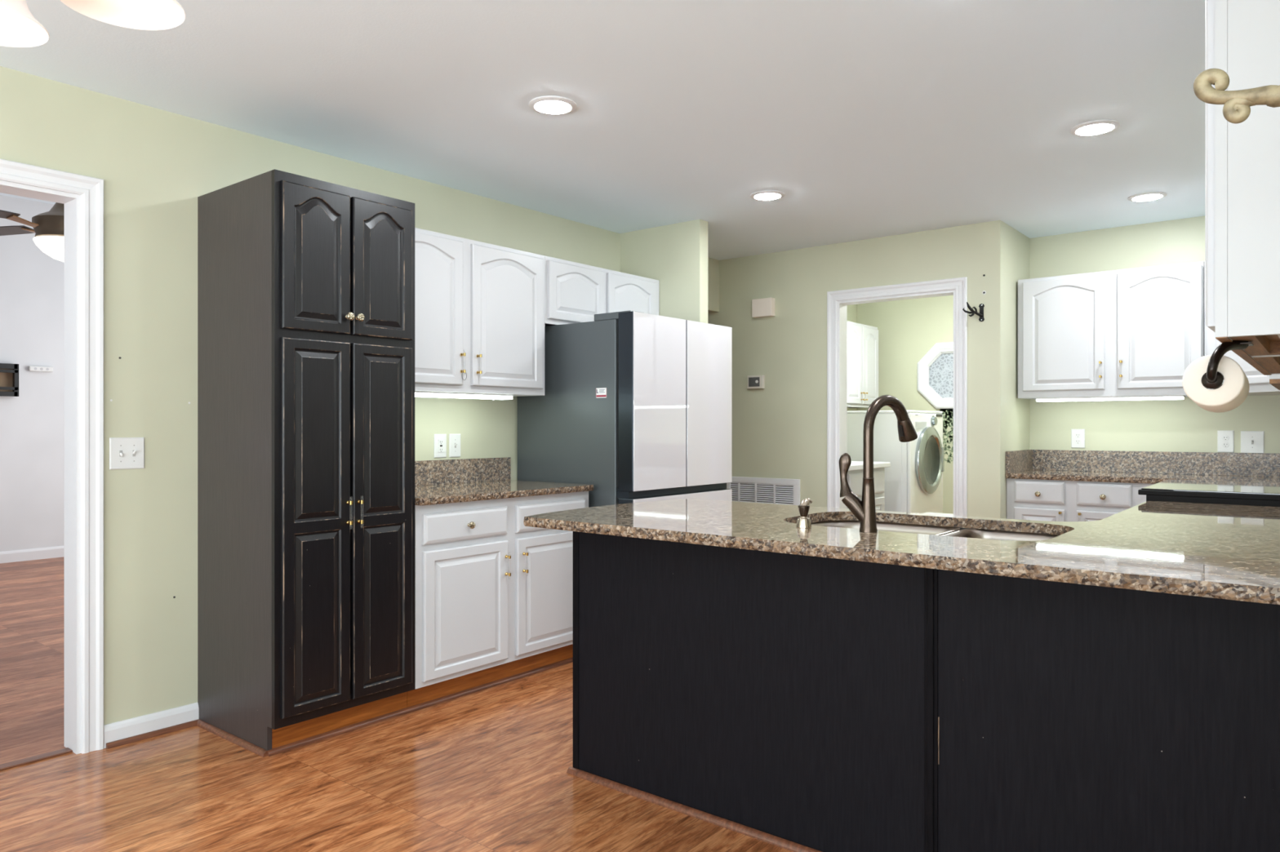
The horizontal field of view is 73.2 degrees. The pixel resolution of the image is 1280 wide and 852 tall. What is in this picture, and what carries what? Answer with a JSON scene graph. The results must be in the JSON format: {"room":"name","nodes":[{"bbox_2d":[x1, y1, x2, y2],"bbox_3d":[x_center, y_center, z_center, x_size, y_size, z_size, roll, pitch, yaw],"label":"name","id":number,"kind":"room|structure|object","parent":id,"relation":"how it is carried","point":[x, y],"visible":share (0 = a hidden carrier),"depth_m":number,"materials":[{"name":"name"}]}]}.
{"room":"kitchen","nodes":[
{"label":"kitchen","id":0,"kind":"room"},
{"bbox_2d":[0,192,55,204],"bbox_3d":[-4.425,-2.070,4.766,5.485,0.100,6.300,0,0,39],"label":"ceiling","id":1,"kind":"structure","parent":0,"point":[1,193],"depth_m":7.66,"materials":[{"name":"white paint"}]},
{"bbox_2d":[0,202,64,262],"bbox_3d":[-3.311,-1.484,4.962,1.277,1.073,1.263,0,0,39],"label":"ceiling fan","id":2,"kind":"object","parent":1,"relation":"hanging from","point":[48,228],"visible":0.34,"depth_m":4.85,"materials":[{"name":"white"}]},
{"bbox_2d":[0,195,64,551],"bbox_3d":[-6.494,-0.450,6.489,0.100,3.300,6.200,0,0,39],"label":"wall","id":3,"kind":"structure","parent":0,"point":[32,282],"depth_m":7.72,"materials":[{"name":"grey paint"}]},
{"bbox_2d":[0,363,18,396],"bbox_3d":[-5.556,-0.403,7.498,0.099,0.285,0.255,0,0,39],"label":"tv mount","id":4,"kind":"object","parent":3,"relation":"attached to","point":[9,373],"visible":1,"depth_m":7.54,"materials":[{"name":"brown metal"}]},
{"bbox_2d":[0,546,64,563],"bbox_3d":[-6.450,1.150,6.454,0.014,0.100,6.000,0,0,39],"label":"baseboard","id":5,"kind":"structure","parent":3,"relation":"attached to","point":[15,556],"depth_m":7.71,"materials":[{"name":"white paint"}]},
{"bbox_2d":[28,365,53,372],"bbox_3d":[-5.388,-0.512,7.756,0.040,0.045,0.183,0,0,39],"label":"power strip","id":6,"kind":"object","parent":3,"relation":"attached to","point":[46,369],"visible":1,"depth_m":7.74,"materials":[{"name":"white plastic"}]},
{"bbox_2d":[0,66,719,724],"bbox_3d":[-1.839,-0.020,3.017,0.738,2.440,8.406,0,0,39],"label":"wall","id":7,"kind":"structure","parent":0,"point":[153,164],"depth_m":3.39,"materials":[{"name":"green paint"}]},
{"bbox_2d":[0,747,72,770],"bbox_3d":[-2.403,1.196,2.815,0.050,0.007,0.955,0,0,39],"label":"threshold","id":8,"kind":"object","parent":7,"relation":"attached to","point":[58,753],"depth_m":3.09,"materials":[{"name":"brown wood"}]},
{"bbox_2d":[0,180,80,754],"bbox_3d":[-2.405,0.174,2.816,0.125,2.051,0.995,0,0,39],"label":"trim","id":9,"kind":"structure","parent":7,"relation":"attached to","point":[72,202],"depth_m":3.17,"materials":[{"name":"white paint"}]},
{"bbox_2d":[0,158,103,754],"bbox_3d":[-2.349,0.141,2.771,0.019,2.117,1.125,0,0,39],"label":"trim","id":10,"kind":"structure","parent":7,"relation":"attached to","point":[91,189],"depth_m":3.18,"materials":[{"name":"white paint"}]},
{"bbox_2d":[109,437,144,470],"bbox_3d":[-1.944,0.104,3.275,0.021,0.120,0.122,0,0,39],"label":"light switch","id":11,"kind":"object","parent":7,"relation":"attached to","point":[125,453],"visible":1,"depth_m":3.28,"materials":[{"name":"white plastic"}]},
{"bbox_2d":[103,702,199,748],"bbox_3d":[-1.891,1.159,3.347,0.014,0.083,0.344,0,0,39],"label":"baseboard","id":12,"kind":"structure","parent":7,"relation":"attached to","point":[140,725],"depth_m":3.33,"materials":[{"name":"white paint"}]},
{"bbox_2d":[106,719,199,749],"bbox_3d":[-1.876,1.191,3.339,0.018,0.018,0.338,0,0,39],"label":"trim","id":13,"kind":"structure","parent":7,"relation":"attached to","point":[193,723],"depth_m":3.32,"materials":[{"name":"brown wood"}]},
{"bbox_2d":[196,720,267,757],"bbox_3d":[-1.569,1.191,3.298,0.538,0.018,0.018,0,0,39],"label":"trim","id":14,"kind":"structure","parent":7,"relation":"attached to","point":[233,739],"depth_m":3.28,"materials":[{"name":"brown wood"}]},
{"bbox_2d":[267,657,573,756],"bbox_3d":[-0.827,1.191,3.791,0.018,0.018,1.680,0,0,39],"label":"trim","id":15,"kind":"structure","parent":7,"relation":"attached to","point":[317,738],"depth_m":3.61,"materials":[{"name":"brown wood"}]},
{"bbox_2d":[434,434,446,457],"bbox_3d":[-1.024,0.102,4.431,0.010,0.122,0.078,0,0,39],"label":"wall outlet","id":16,"kind":"object","parent":7,"relation":"attached to","point":[440,440],"visible":1,"depth_m":4.43,"materials":[{"name":"white plastic"}]},
{"bbox_2d":[438,439,443,452],"bbox_3d":[-1.022,0.102,4.429,0.005,0.066,0.033,0,0,39],"label":"socket","id":17,"kind":"object","parent":16,"relation":"attached to","point":[440,441],"depth_m":4.43,"materials":[{"name":"white plastic"}]},
{"bbox_2d":[448,434,460,457],"bbox_3d":[-0.960,0.102,4.501,0.021,0.122,0.074,0,0,39],"label":"light switch","id":18,"kind":"object","parent":7,"relation":"attached to","point":[454,439],"visible":1,"depth_m":4.50,"materials":[{"name":"white plastic"}]},
{"bbox_2d":[414,457,511,486],"bbox_3d":[-1.060,0.237,4.375,0.020,0.126,1.072,0,0,39],"label":"backsplash","id":19,"kind":"structure","parent":7,"relation":"attached to","point":[442,472],"depth_m":4.52,"materials":[{"name":"stone"}]},
{"bbox_2d":[414,227,544,396],"bbox_3d":[-0.934,-0.533,4.253,0.369,0.742,1.039,0,0,39],"label":"upper cabinet","id":20,"kind":"object","parent":7,"relation":"attached to","point":[479,306],"visible":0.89,"depth_m":4.18,"materials":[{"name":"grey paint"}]},
{"bbox_2d":[414,391,514,400],"bbox_3d":[-0.943,-0.146,4.149,0.090,0.032,0.825,0,0,39],"label":"light","id":21,"kind":"object","parent":20,"relation":"attached to","point":[417,393],"visible":0.67,"depth_m":4.20,"materials":[{"name":"white plastic"}]},
{"bbox_2d":[544,255,658,326],"bbox_3d":[-0.297,-0.725,5.048,0.370,0.358,0.995,0,0,39],"label":"upper cabinet","id":22,"kind":"object","parent":7,"relation":"attached to","point":[575,292],"visible":0.47,"depth_m":4.82,"materials":[{"name":"grey paint"}]},
{"bbox_2d":[0,556,792,851],"bbox_3d":[-1.341,1.225,4.267,10.920,0.050,11.180,0,0,39],"label":"floor","id":23,"kind":"structure","parent":0,"point":[485,771],"depth_m":2.88,"materials":[{"name":"laminate"}]},
{"bbox_2d":[197,168,414,751],"bbox_3d":[-1.341,0.137,3.519,0.654,2.126,0.610,0,0,39],"label":"pantry cabinet","id":24,"kind":"object","parent":23,"relation":"on","point":[306,285],"visible":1,"depth_m":3.30,"materials":[{"name":"black wood"}]},
{"bbox_2d":[407,491,588,707],"bbox_3d":[-0.813,0.765,4.177,0.654,0.870,1.072,0,0,39],"label":"base cabinet","id":25,"kind":"object","parent":23,"relation":"on","point":[494,592],"visible":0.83,"depth_m":3.89,"materials":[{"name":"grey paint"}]},
{"bbox_2d":[414,457,593,506],"bbox_3d":[-0.816,0.252,4.186,0.640,0.156,1.086,0,0,39],"label":"countertop","id":26,"kind":"structure","parent":25,"relation":"on","point":[440,482],"depth_m":4.35,"materials":[{"name":"brown stone"}]},
{"bbox_2d":[517,310,732,507],"bbox_3d":[-0.077,0.311,4.901,0.840,1.778,0.904,0,0,39],"label":"refrigerator","id":27,"kind":"object","parent":23,"relation":"on","point":[635,406],"visible":0.56,"depth_m":4.53,"materials":[{"name":"grey metal"}]},
{"bbox_2d":[566,766,821,851],"bbox_3d":[0.613,1.191,2.296,2.205,0.018,0.018,0,0,39],"label":"trim","id":28,"kind":"structure","parent":23,"relation":"on","point":[737,828],"depth_m":2.65,"materials":[{"name":"brown wood"}]},
{"bbox_2d":[847,461,890,511],"bbox_3d":[1.400,0.736,6.430,0.712,0.928,0.715,0,0,39],"label":"utility sink","id":29,"kind":"object","parent":23,"relation":"on","point":[855,473],"visible":0.17,"depth_m":6.32,"materials":[{"name":"white plastic"}]},
{"bbox_2d":[847,410,944,513],"bbox_3d":[2.054,0.539,7.114,0.745,1.322,0.726,0,0,39],"label":"washing machine","id":30,"kind":"object","parent":23,"relation":"on","point":[913,480],"visible":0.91,"depth_m":6.78,"materials":[{"name":"white metal"}]},
{"bbox_2d":[573,527,1279,851],"bbox_3d":[0.838,0.764,2.571,2.193,0.872,0.707,0,0,39],"label":"base cabinet","id":31,"kind":"object","parent":23,"relation":"on","point":[823,704],"visible":0.84,"depth_m":2.21,"materials":[{"name":"black paint"}]},
{"bbox_2d":[523,498,1279,604],"bbox_3d":[1.076,0.312,2.918,2.259,0.031,1.977,0,0,39],"label":"countertop","id":32,"kind":"structure","parent":31,"relation":"on","point":[1228,552],"depth_m":2.28,"materials":[{"name":"brown stone"}]},
{"bbox_2d":[795,497,812,528],"bbox_3d":[0.481,0.254,2.519,0.045,0.087,0.053,0,0,39],"label":"soap dispenser","id":33,"kind":"object","parent":32,"relation":"on","point":[803,522],"visible":1,"depth_m":2.50,"materials":[{"name":"silver metal"}]},
{"bbox_2d":[839,395,917,533],"bbox_3d":[0.703,0.104,2.481,0.271,0.387,0.094,0,0,-27],"label":"faucet","id":34,"kind":"object","parent":32,"relation":"on","point":[864,509],"visible":1,"depth_m":2.42,"materials":[{"name":"brown metal"}]},
{"bbox_2d":[810,520,1058,541],"bbox_3d":[0.853,0.418,2.619,0.841,0.178,0.534,0,0,39],"label":"sink","id":35,"kind":"object","parent":32,"relation":"in","point":[884,526],"visible":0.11,"depth_m":2.80,"materials":[{"name":"silver metal"}]},
{"bbox_2d":[924,512,953,515],"bbox_3d":[2.071,0.906,5.870,0.380,0.588,0.370,0,0,39],"label":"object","id":36,"kind":"object","parent":23,"relation":"on","point":[924,513],"visible":0.05,"depth_m":6.01,"materials":[{"name":"white plastic"}]},
{"bbox_2d":[1006,478,1153,521],"bbox_3d":[2.815,0.760,4.639,1.695,0.880,1.340,0,0,39],"label":"base cabinet","id":37,"kind":"object","parent":23,"relation":"on","point":[1031,500],"visible":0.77,"depth_m":5.07,"materials":[{"name":"grey paint"}]},
{"bbox_2d":[1005,449,1279,484],"bbox_3d":[2.814,0.237,4.637,1.697,0.165,1.348,0,0,39],"label":"countertop","id":38,"kind":"structure","parent":37,"relation":"on","point":[1104,466],"depth_m":5.16,"materials":[{"name":"brown stone"}]},
{"bbox_2d":[1137,479,1279,506],"bbox_3d":[2.499,0.711,3.531,0.796,0.938,0.761,0,0,39],"label":"range","id":39,"kind":"object","parent":23,"relation":"on","point":[1217,492],"visible":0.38,"depth_m":3.38,"materials":[{"name":"black glass"}]},
{"bbox_2d":[1141,479,1279,495],"bbox_3d":[2.518,0.252,3.516,0.718,0.006,0.744,0,0,39],"label":"glass cooktop","id":40,"kind":"object","parent":39,"relation":"in","point":[1171,486],"depth_m":3.44,"materials":[{"name":"black glass"}]},
{"bbox_2d":[0,0,1204,260],"bbox_3d":[0.219,-1.290,3.016,6.920,0.100,11.180,0,0,39],"label":"ceiling","id":41,"kind":"structure","parent":0,"point":[871,118],"depth_m":3.26,"materials":[{"name":"white paint"}]},
{"bbox_2d":[0,0,185,47],"bbox_3d":[-0.880,-0.895,1.083,0.552,0.690,0.557,0,0,39],"label":"chandelier","id":42,"kind":"object","parent":41,"relation":"hanging from","point":[19,28],"visible":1,"depth_m":1.28,"materials":[{"name":"white glass"}]},
{"bbox_2d":[528,95,577,115],"bbox_3d":[-0.336,-1.233,3.329,0.184,0.014,0.184,0,0,39],"label":"recessed light","id":43,"kind":"object","parent":41,"relation":"in","point":[548,104],"visible":1,"depth_m":3.30,"materials":[{"name":"white paint"}]},
{"bbox_2d":[750,190,784,200],"bbox_3d":[0.684,-1.233,4.625,0.184,0.014,0.184,0,0,39],"label":"recessed light","id":44,"kind":"object","parent":41,"relation":"in","point":[764,195],"visible":1,"depth_m":4.59,"materials":[{"name":"white"}]},
{"bbox_2d":[1070,119,1119,136],"bbox_3d":[1.888,-1.233,3.580,0.184,0.014,0.184,0,0,39],"label":"recessed light","id":45,"kind":"object","parent":41,"relation":"in","point":[1095,127],"visible":1,"depth_m":3.56,"materials":[{"name":"white"}]},
{"bbox_2d":[1127,191,1167,201],"bbox_3d":[2.735,-1.233,4.652,0.184,0.014,0.184,0,0,39],"label":"recessed light","id":46,"kind":"object","parent":41,"relation":"in","point":[1148,196],"visible":1,"depth_m":4.62,"materials":[{"name":"white"}]},
{"bbox_2d":[847,304,857,410],"bbox_3d":[1.363,-0.020,7.623,0.100,2.440,2.560,0,0,39],"label":"wall","id":47,"kind":"structure","parent":0,"point":[851,308],"depth_m":8.44,"materials":[{"name":"green paint"}]},
{"bbox_2d":[847,320,878,408],"bbox_3d":[1.918,-0.553,7.953,0.350,0.762,0.750,0,0,39],"label":"upper cabinet","id":48,"kind":"object","parent":47,"relation":"attached to","point":[862,340],"visible":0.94,"depth_m":7.88,"materials":[{"name":"grey paint"}]},
{"bbox_2d":[707,220,1005,519],"bbox_3d":[0.792,-0.020,6.367,3.621,2.440,0.114,0,0,39],"label":"wall","id":49,"kind":"structure","parent":0,"point":[780,428],"depth_m":5.94,"materials":[{"name":"green paint"}]},
{"bbox_2d":[746,375,764,389],"bbox_3d":[0.836,-0.318,6.236,0.130,0.096,0.033,0,0,39],"label":"thermostat","id":50,"kind":"object","parent":49,"relation":"attached to","point":[753,381],"visible":1,"depth_m":6.22,"materials":[{"name":"beige plastic"}]},
{"bbox_2d":[726,476,799,505],"bbox_3d":[0.874,0.636,6.219,0.624,0.527,0.014,0,0,39],"label":"air vent","id":51,"kind":"object","parent":49,"relation":"in","point":[750,490],"visible":0.26,"depth_m":6.20,"materials":[{"name":"grey metal"}]},
{"bbox_2d":[751,297,774,318],"bbox_3d":[0.885,-0.848,6.184,0.160,0.129,0.053,0,0,39],"label":"door chime","id":52,"kind":"object","parent":49,"relation":"attached to","point":[765,307],"visible":1,"depth_m":6.16,"materials":[{"name":"beige plastic"}]},
{"bbox_2d":[826,276,967,516],"bbox_3d":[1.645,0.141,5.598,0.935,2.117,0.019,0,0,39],"label":"trim","id":53,"kind":"structure","parent":49,"relation":"attached to","point":[959,285],"depth_m":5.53,"materials":[{"name":"white paint"}]},
{"bbox_2d":[962,302,984,321],"bbox_3d":[2.027,-0.694,5.239,0.139,0.115,0.034,0,0,-15],"label":"coat hook","id":54,"kind":"object","parent":49,"relation":"attached to","point":[981,306],"visible":1,"depth_m":5.23,"materials":[{"name":"black metal"}]},
{"bbox_2d":[857,295,953,514],"bbox_3d":[2.955,-0.020,7.923,2.010,2.440,0.100,0,0,39],"label":"wall","id":55,"kind":"structure","parent":0,"point":[908,329],"depth_m":8.18,"materials":[{"name":"green paint"}]},
{"bbox_2d":[917,342,953,408],"bbox_3d":[2.865,-0.466,7.947,0.610,0.610,0.075,0,0,39],"label":"window","id":56,"kind":"structure","parent":55,"relation":"in","point":[935,368],"depth_m":8.01,"materials":[{"name":"white paint"}]},
{"bbox_2d":[939,408,953,463],"bbox_3d":[2.946,0.077,7.865,0.454,0.535,0.002,0,0,39],"label":"plant","id":57,"kind":"object","parent":55,"relation":"attached to","point":[948,412],"depth_m":7.95,"materials":[{"name":"green plant"}]},
{"bbox_2d":[1005,223,1029,519],"bbox_3d":[3.005,-0.020,6.306,0.091,2.440,2.560,0,0,39],"label":"wall","id":58,"kind":"structure","parent":0,"point":[1017,244],"depth_m":5.42,"materials":[{"name":"green paint"}]},
{"bbox_2d":[1029,216,1279,453],"bbox_3d":[3.317,-0.020,5.168,1.819,2.440,0.107,0,0,39],"label":"wall","id":59,"kind":"structure","parent":0,"point":[1138,425],"depth_m":5.31,"materials":[{"name":"green paint"}]},
{"bbox_2d":[1071,429,1084,448],"bbox_3d":[2.798,0.080,5.509,0.080,0.122,0.008,0,0,39],"label":"wall outlet","id":60,"kind":"object","parent":59,"relation":"attached to","point":[1077,436],"visible":1,"depth_m":5.51,"materials":[{"name":"white plastic"}]},
{"bbox_2d":[1075,439,1080,444],"bbox_3d":[2.796,0.100,5.507,0.033,0.033,0.004,0,0,39],"label":"socket","id":61,"kind":"object","parent":60,"relation":"attached to","point":[1077,441],"depth_m":5.51,"materials":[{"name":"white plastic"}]},
{"bbox_2d":[1075,432,1080,438],"bbox_3d":[2.796,0.060,5.507,0.033,0.033,0.004,0,0,39],"label":"socket","id":62,"kind":"object","parent":60,"relation":"attached to","point":[1077,435],"depth_m":5.51,"materials":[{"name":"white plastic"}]},
{"bbox_2d":[1017,261,1204,399],"bbox_3d":[2.849,-0.547,5.230,0.983,0.745,0.377,0,0,39],"label":"upper cabinet","id":63,"kind":"object","parent":59,"relation":"attached to","point":[1137,331],"visible":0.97,"depth_m":5.10,"materials":[{"name":"grey paint"}]},
{"bbox_2d":[1035,395,1184,401],"bbox_3d":[2.796,-0.164,5.163,0.781,0.023,0.085,0,0,39],"label":"light","id":64,"kind":"object","parent":63,"relation":"attached to","point":[1169,397],"visible":1,"depth_m":5.11,"materials":[{"name":"white plastic"}]},
{"bbox_2d":[1217,430,1234,453],"bbox_3d":[3.408,0.090,5.019,0.080,0.128,0.008,0,0,39],"label":"wall outlet","id":65,"kind":"object","parent":59,"relation":"attached to","point":[1225,438],"visible":1,"depth_m":5.02,"materials":[{"name":"white plastic"}]},
{"bbox_2d":[1222,442,1229,448],"bbox_3d":[3.407,0.110,5.018,0.033,0.033,0.004,0,0,39],"label":"socket","id":66,"kind":"object","parent":65,"relation":"attached to","point":[1224,445],"depth_m":5.02,"materials":[{"name":"white plastic"}]},
{"bbox_2d":[1222,435,1229,440],"bbox_3d":[3.407,0.070,5.018,0.033,0.033,0.004,0,0,39],"label":"socket","id":67,"kind":"object","parent":65,"relation":"attached to","point":[1224,437],"depth_m":5.02,"materials":[{"name":"white plastic"}]},
{"bbox_2d":[1204,261,1279,395],"bbox_3d":[3.405,-0.547,4.576,0.696,0.745,0.701,0,0,39],"label":"upper cabinet","id":68,"kind":"object","parent":59,"relation":"attached to","point":[1259,383],"visible":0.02,"depth_m":4.53,"materials":[{"name":"grey paint"}]},
{"bbox_2d":[1240,431,1264,453],"bbox_3d":[3.504,0.093,4.935,0.110,0.128,0.021,0,0,39],"label":"light switch","id":69,"kind":"object","parent":59,"relation":"attached to","point":[1251,442],"visible":1,"depth_m":4.94,"materials":[{"name":"white plastic"}]},
{"bbox_3d":[2.318,-0.020,2.565,0.120,2.440,5.203,0,0,39],"label":"wall","id":70,"kind":"structure","parent":0,"visible":0},
{"bbox_2d":[1193,68,1279,123],"bbox_3d":[0.757,-0.414,0.931,0.270,0.133,0.050,0,0,39],"label":"bracket","id":71,"kind":"object","parent":70,"relation":"attached to","point":[1237,104],"visible":1,"depth_m":0.99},
{"bbox_2d":[1204,0,1279,358],"bbox_3d":[1.418,-0.551,1.837,0.369,0.762,0.640,0,0,39],"label":"upper cabinet","id":72,"kind":"object","parent":70,"relation":"attached to","point":[1242,37],"visible":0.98,"depth_m":1.64,"materials":[{"name":"grey paint"}]},
{"bbox_2d":[1201,340,1253,389],"bbox_3d":[1.222,-0.126,1.790,0.082,0.111,0.195,0,0,39],"label":"paper holder","id":73,"kind":"object","parent":72,"relation":"attached to","point":[1211,379],"visible":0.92,"depth_m":1.74,"materials":[{"name":"black metal"}]},
{"bbox_2d":[1182,355,1249,413],"bbox_3d":[1.208,-0.088,1.808,0.107,0.118,0.141,0,0,39],"label":"paper roll","id":74,"kind":"object","parent":73,"relation":"on","point":[1234,390],"visible":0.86,"depth_m":1.76,"materials":[{"name":"beige paper"}]},
{"bbox_2d":[1242,355,1279,375],"bbox_3d":[1.907,-0.551,2.446,0.369,0.762,0.918,0,0,39],"label":"upper cabinet","id":75,"kind":"object","parent":70,"relation":"attached to","point":[1267,366],"visible":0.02,"depth_m":2.43,"materials":[{"name":"brown wood"}]},
{"bbox_2d":[1268,373,1279,390],"bbox_3d":[2.687,-0.288,3.382,0.323,0.263,0.762,0,0,39],"label":"upper cabinet","id":76,"kind":"object","parent":70,"relation":"attached to","point":[1274,380],"visible":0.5,"depth_m":3.18,"materials":[{"name":"white wood"}]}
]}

